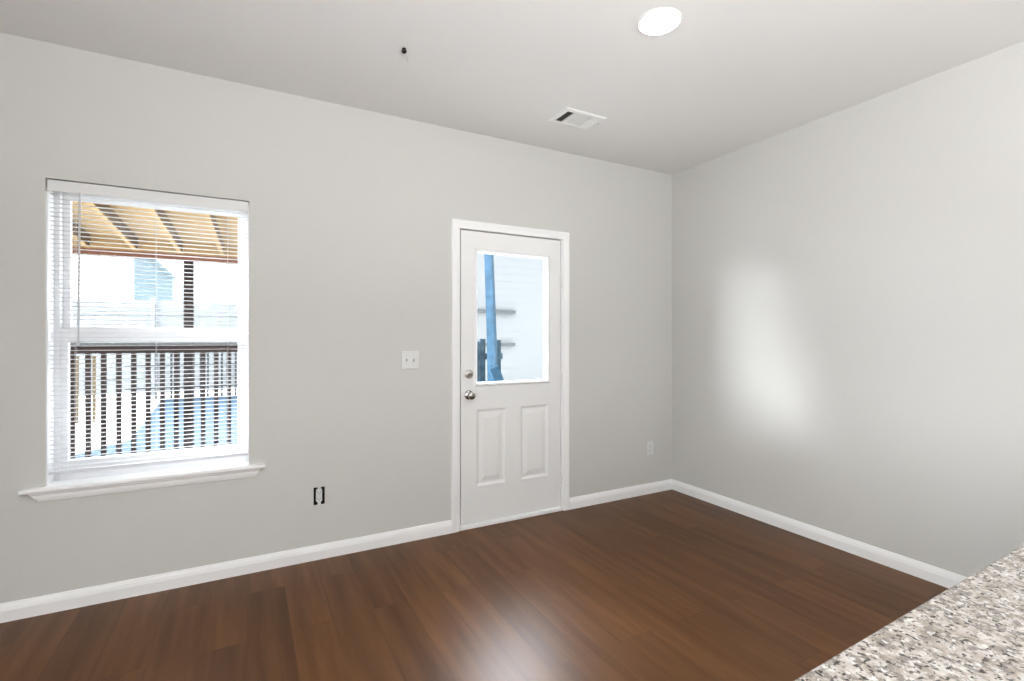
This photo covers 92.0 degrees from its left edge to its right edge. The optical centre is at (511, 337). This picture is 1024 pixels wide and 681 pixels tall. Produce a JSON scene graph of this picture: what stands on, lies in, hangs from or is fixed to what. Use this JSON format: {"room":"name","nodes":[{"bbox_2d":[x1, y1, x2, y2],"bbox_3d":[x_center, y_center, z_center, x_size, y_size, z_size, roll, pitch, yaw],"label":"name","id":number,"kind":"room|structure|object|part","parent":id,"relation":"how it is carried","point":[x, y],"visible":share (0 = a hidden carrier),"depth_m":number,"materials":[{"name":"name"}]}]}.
{"room":"empty dining room","nodes":[
{"label":"empty dining room","id":0,"kind":"room"},
{"bbox_2d":[76,389,237,453],"bbox_3d":[-7.015,1.573,23.669,70.000,0.200,41.650,0,0,-28],"label":"ground","id":1,"kind":"structure","parent":0,"point":[143,397],"depth_m":9.32,"materials":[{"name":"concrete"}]},
{"bbox_2d":[76,356,79,422],"bbox_3d":[-7.473,0.898,8.501,0.060,1.150,0.061,0,0,-28],"label":"post","id":2,"kind":"object","parent":1,"relation":"on","point":[77,357],"visible":0.56,"depth_m":8.49,"materials":[{"name":"beige wood"}]},
{"bbox_2d":[92,356,96,421],"bbox_3d":[-7.270,0.898,8.609,0.060,1.150,0.061,0,0,-28],"label":"post","id":3,"kind":"object","parent":1,"relation":"on","point":[93,357],"visible":0.94,"depth_m":8.59,"materials":[{"name":"beige wood"}]},
{"bbox_2d":[72,201,237,448],"bbox_3d":[-3.042,0.059,3.977,2.304,2.829,3.180,0,0,-28],"label":"patio cover","id":4,"kind":"object","parent":1,"relation":"on","point":[189,303],"visible":0.25,"depth_m":5.03,"materials":[{"name":"brown wood"}]},
{"bbox_3d":[-3.560,0.320,5.452,0.090,2.307,0.090,0,0,-28],"label":"post","id":5,"kind":"part","parent":4,"relation":"part of","materials":[{"name":"brown wood"}]},
{"bbox_2d":[72,298,237,395],"bbox_3d":[-11.173,0.233,11.529,15.200,2.480,0.160,0,0,-28],"label":"fence","id":6,"kind":"object","parent":1,"relation":"on","point":[177,321],"visible":0.21,"depth_m":12.56,"materials":[{"name":"white wood"}]},
{"bbox_3d":[-9.130,0.233,12.586,0.090,2.480,0.093,0,0,-28],"label":"post","id":7,"kind":"part","parent":6,"relation":"part of","materials":[{"name":"white wood"}]},
{"bbox_3d":[-11.190,-0.620,11.562,15.200,0.085,0.044,0,0,-28],"label":"rail","id":8,"kind":"part","parent":6,"relation":"part of","materials":[{"name":"white wood"}]},
{"bbox_3d":[-11.190,0.981,11.562,15.200,0.085,0.044,0,0,-28],"label":"rail","id":9,"kind":"part","parent":6,"relation":"part of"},
{"bbox_2d":[76,396,237,457],"bbox_3d":[-4.367,1.465,9.629,5.800,0.014,7.300,0,0,-28],"label":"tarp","id":10,"kind":"object","parent":1,"relation":"on","point":[208,399],"visible":0.05,"depth_m":8.00,"materials":[{"name":"blue plastic"}]},
{"bbox_2d":[134,258,183,301],"bbox_3d":[-13.753,-0.875,19.745,1.215,4.695,6.200,0,0,-28],"label":"neighbor house","id":11,"kind":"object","parent":1,"relation":"on","point":[166,289],"visible":0.26,"depth_m":17.16,"materials":[{"name":"blue"}]},
{"bbox_2d":[125,352,237,398],"bbox_3d":[-6.801,0.913,12.687,5.000,1.120,0.070,0,0,-28],"label":"picket fence","id":12,"kind":"object","parent":1,"relation":"on","point":[171,365],"visible":0.07,"depth_m":12.13,"materials":[{"name":"grey wood"}]},
{"bbox_3d":[-6.811,0.683,12.705,5.000,0.040,0.030,0,0,-28],"label":"rail","id":13,"kind":"part","parent":12,"relation":"part of","materials":[{"name":"white wood"}]},
{"bbox_3d":[-6.811,1.203,12.705,5.000,0.040,0.030,0,0,-28],"label":"rail","id":14,"kind":"part","parent":12,"relation":"part of","materials":[{"name":"grey wood"}]},
{"bbox_2d":[477,339,502,381],"bbox_3d":[-0.357,0.748,7.249,0.460,1.450,0.065,0,0,-28],"label":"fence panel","id":15,"kind":"object","parent":1,"relation":"on","point":[482,356],"visible":0.27,"depth_m":7.21,"materials":[{"name":"wood"}]},
{"bbox_3d":[-0.350,0.278,7.236,0.460,0.090,0.035,0,0,-28],"label":"rail","id":16,"kind":"part","parent":15,"relation":"part of","materials":[{"name":"wood"}]},
{"bbox_2d":[484,254,496,381],"bbox_3d":[-0.299,0.022,7.101,0.167,2.904,0.167,0,0,17],"label":"timber post","id":17,"kind":"object","parent":1,"relation":"on","point":[491,331],"visible":0.45,"depth_m":7.05,"materials":[{"name":"blue wood"}]},
{"bbox_2d":[489,365,503,380],"bbox_3d":[-0.049,0.947,7.054,0.590,1.104,0.030,0,0,-23],"label":"leaning board","id":18,"kind":"object","parent":1,"relation":"on","point":[495,372],"visible":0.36,"depth_m":6.96,"materials":[{"name":"blue wood"}]},
{"bbox_2d":[477,253,542,381],"bbox_3d":[1.947,-1.227,13.513,7.800,5.400,0.180,0,0,-28],"label":"building","id":19,"kind":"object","parent":1,"relation":"on","point":[518,280],"visible":0.02,"depth_m":12.53,"materials":[{"name":"grey plastic"}]},
{"bbox_3d":[-0.521,-0.632,12.136,1.350,0.080,0.085,0,0,-28],"label":"rail","id":20,"kind":"part","parent":19,"relation":"part of","materials":[{"name":"grey metal"}]},
{"bbox_3d":[-0.525,0.178,12.134,1.340,0.080,0.085,0,0,-28],"label":"rail","id":21,"kind":"part","parent":19,"relation":"part of","materials":[{"name":"grey metal"}]},
{"bbox_3d":[-2.134,1.408,4.404,6.800,0.130,3.060,0,0,-28],"label":"deck","id":22,"kind":"object","parent":1,"relation":"on","visible":0},
{"bbox_2d":[70,342,237,458],"bbox_3d":[-3.897,0.695,5.154,4.200,1.294,0.108,0,0,-28],"label":"deck railing","id":23,"kind":"object","parent":22,"relation":"on","point":[228,347],"visible":0.21,"depth_m":5.20,"materials":[{"name":"wood"}]},
{"bbox_3d":[-3.889,0.126,5.137,4.200,0.075,0.040,0,0,-28],"label":"rail","id":24,"kind":"part","parent":23,"relation":"part of","materials":[{"name":"brown wood"}]},
{"bbox_2d":[0,32,671,602],"bbox_3d":[-1.150,-0.072,3.071,6.074,2.890,0.200,0,0,-28],"label":"wall","id":25,"kind":"structure","parent":0,"point":[351,209],"depth_m":2.94,"materials":[{"name":"grey paint"}]},
{"bbox_2d":[18,191,264,501],"bbox_3d":[-1.897,0.010,2.643,1.030,1.552,0.219,0,0,-28],"label":"window","id":26,"kind":"structure","parent":25,"relation":"in","point":[108,481],"depth_m":2.52,"materials":[{"name":"white plastic"}]},
{"bbox_3d":[-1.877,0.728,2.605,1.030,0.021,0.134,0,0,-28],"label":"sill","id":27,"kind":"part","parent":26,"relation":"part of","materials":[{"name":"white wood"}]},
{"bbox_2d":[47,179,247,474],"bbox_3d":[-1.863,-0.047,2.588,0.852,1.427,0.058,0,0,-28],"label":"window blind","id":28,"kind":"object","parent":26,"relation":"attached to","point":[52,185],"visible":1,"depth_m":2.58,"materials":[{"name":"white plastic"}]},
{"bbox_3d":[-1.870,0.659,2.601,0.848,0.016,0.026,0,0,-28],"label":"rail","id":29,"kind":"part","parent":28,"relation":"part of","materials":[{"name":"white plastic"}]},
{"bbox_3d":[-1.915,0.325,2.684,0.807,0.740,0.032,0,0,-28],"label":"sash","id":30,"kind":"part","parent":26,"relation":"part of","materials":[{"name":"white plastic"}]},
{"bbox_3d":[-1.932,-0.358,2.716,0.807,0.762,0.032,0,0,-28],"label":"sash","id":31,"kind":"part","parent":26,"relation":"part of","materials":[{"name":"white plastic"}]},
{"bbox_2d":[0,520,451,622],"bbox_3d":[-2.005,1.280,2.492,3.621,0.086,0.014,0,0,-28],"label":"baseboard","id":32,"kind":"structure","parent":25,"relation":"attached to","point":[56,602],"depth_m":2.67,"materials":[{"name":"white wood"}]},
{"bbox_2d":[314,486,324,504],"bbox_3d":[-1.167,0.947,2.984,0.062,0.104,0.066,0,0,-28],"label":"outlet","id":33,"kind":"object","parent":25,"relation":"attached to","point":[319,492],"visible":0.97,"depth_m":2.96,"materials":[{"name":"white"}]},
{"bbox_2d":[401,351,418,368],"bbox_3d":[-0.659,0.147,3.207,0.117,0.116,0.024,0,0,-28],"label":"light switch","id":34,"kind":"object","parent":25,"relation":"attached to","point":[409,359],"visible":1,"depth_m":3.21,"materials":[{"name":"white plastic"}]},
{"bbox_2d":[451,218,568,532],"bbox_3d":[0.016,0.260,3.574,0.963,2.127,0.016,0,0,-28],"label":"door frame","id":35,"kind":"structure","parent":25,"relation":"attached to","point":[456,224],"depth_m":3.37,"materials":[{"name":"white wood"}]},
{"bbox_2d":[460,229,561,530],"bbox_3d":[-0.029,0.282,3.653,0.862,2.081,0.293,0,0,-28],"label":"door","id":36,"kind":"structure","parent":25,"relation":"in","point":[511,431],"depth_m":3.56,"materials":[{"name":"white paint"}]},
{"bbox_3d":[-0.283,0.398,3.389,0.066,0.066,0.067,0,0,-28],"label":"knob","id":37,"kind":"part","parent":36,"relation":"part of","materials":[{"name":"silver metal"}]},
{"bbox_3d":[-0.010,-0.139,3.620,0.622,0.965,0.026,0,0,-28],"label":"glass frame","id":38,"kind":"part","parent":36,"relation":"part of","materials":[{"name":"clear glass"}]},
{"bbox_3d":[0.008,-0.139,3.586,0.622,0.965,0.027,0,0,-28],"label":"glass frame","id":39,"kind":"part","parent":36,"relation":"part of","materials":[{"name":"white plastic"}]},
{"bbox_2d":[569,479,671,509],"bbox_3d":[0.920,1.280,4.059,1.090,0.086,0.014,0,0,-28],"label":"baseboard","id":40,"kind":"structure","parent":25,"relation":"attached to","point":[638,490],"depth_m":4.03,"materials":[{"name":"white wood"}]},
{"bbox_2d":[647,441,652,455],"bbox_3d":[1.172,0.942,4.197,0.072,0.116,0.009,0,0,-28],"label":"wall outlet","id":41,"kind":"object","parent":25,"relation":"attached to","point":[649,444],"visible":1,"depth_m":4.19,"materials":[{"name":"white plastic"}]},
{"bbox_2d":[0,489,948,680],"bbox_3d":[0.680,1.348,-0.344,5.674,0.050,7.550,0,0,-28],"label":"floor","id":42,"kind":"structure","parent":0,"point":[668,585],"depth_m":2.40,"materials":[{"name":"brown wood"}]},
{"bbox_3d":[1.736,0.881,0.828,2.702,0.884,0.380,0,0,-28],"label":"base cabinet","id":43,"kind":"object","parent":42,"relation":"on","visible":0},
{"bbox_2d":[794,544,1023,680],"bbox_3d":[1.641,0.424,0.962,2.742,0.030,0.745,0,0,-28],"label":"countertop","id":44,"kind":"structure","parent":43,"relation":"on","point":[973,630],"depth_m":0.67,"materials":[{"name":"stone"}]},
{"bbox_2d":[0,0,1023,174],"bbox_3d":[0.680,-1.467,-0.344,5.674,0.100,7.550,0,0,-28],"label":"ceiling","id":45,"kind":"structure","parent":0,"point":[733,75],"depth_m":2.48,"materials":[{"name":"white paint"}]},
{"bbox_2d":[401,47,407,60],"bbox_3d":[-0.531,-1.405,2.476,0.027,0.024,0.122,0,0,-1],"label":"ceiling hook","id":46,"kind":"object","parent":45,"relation":"attached to","point":[403,50],"visible":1,"depth_m":2.42,"materials":[{"name":"black metal"}]},
{"bbox_2d":[548,107,605,129],"bbox_3d":[0.424,-1.409,3.211,0.312,0.016,0.212,0,0,-28],"label":"ceiling vent","id":47,"kind":"object","parent":45,"relation":"in","point":[568,116],"visible":1,"depth_m":3.20,"materials":[{"name":"white metal"}]},
{"bbox_2d":[637,7,681,35],"bbox_3d":[0.661,-1.409,2.221,0.194,0.017,0.194,0,0,-28],"label":"recessed light","id":48,"kind":"object","parent":45,"relation":"in","point":[658,21],"visible":1,"depth_m":2.20,"materials":[{"name":"white plastic"}]},
{"bbox_2d":[672,41,1023,576],"bbox_3d":[3.269,-0.072,1.043,0.200,2.890,7.550,0,0,-28],"label":"wall","id":49,"kind":"structure","parent":0,"point":[848,284],"depth_m":2.96,"materials":[{"name":"grey paint"}]},
{"bbox_2d":[672,479,967,587],"bbox_3d":[3.178,1.280,0.987,0.014,0.086,7.538,0,0,-28],"label":"baseboard","id":50,"kind":"structure","parent":49,"relation":"attached to","point":[933,574],"depth_m":3.12,"materials":[{"name":"white wood"}]}
]}

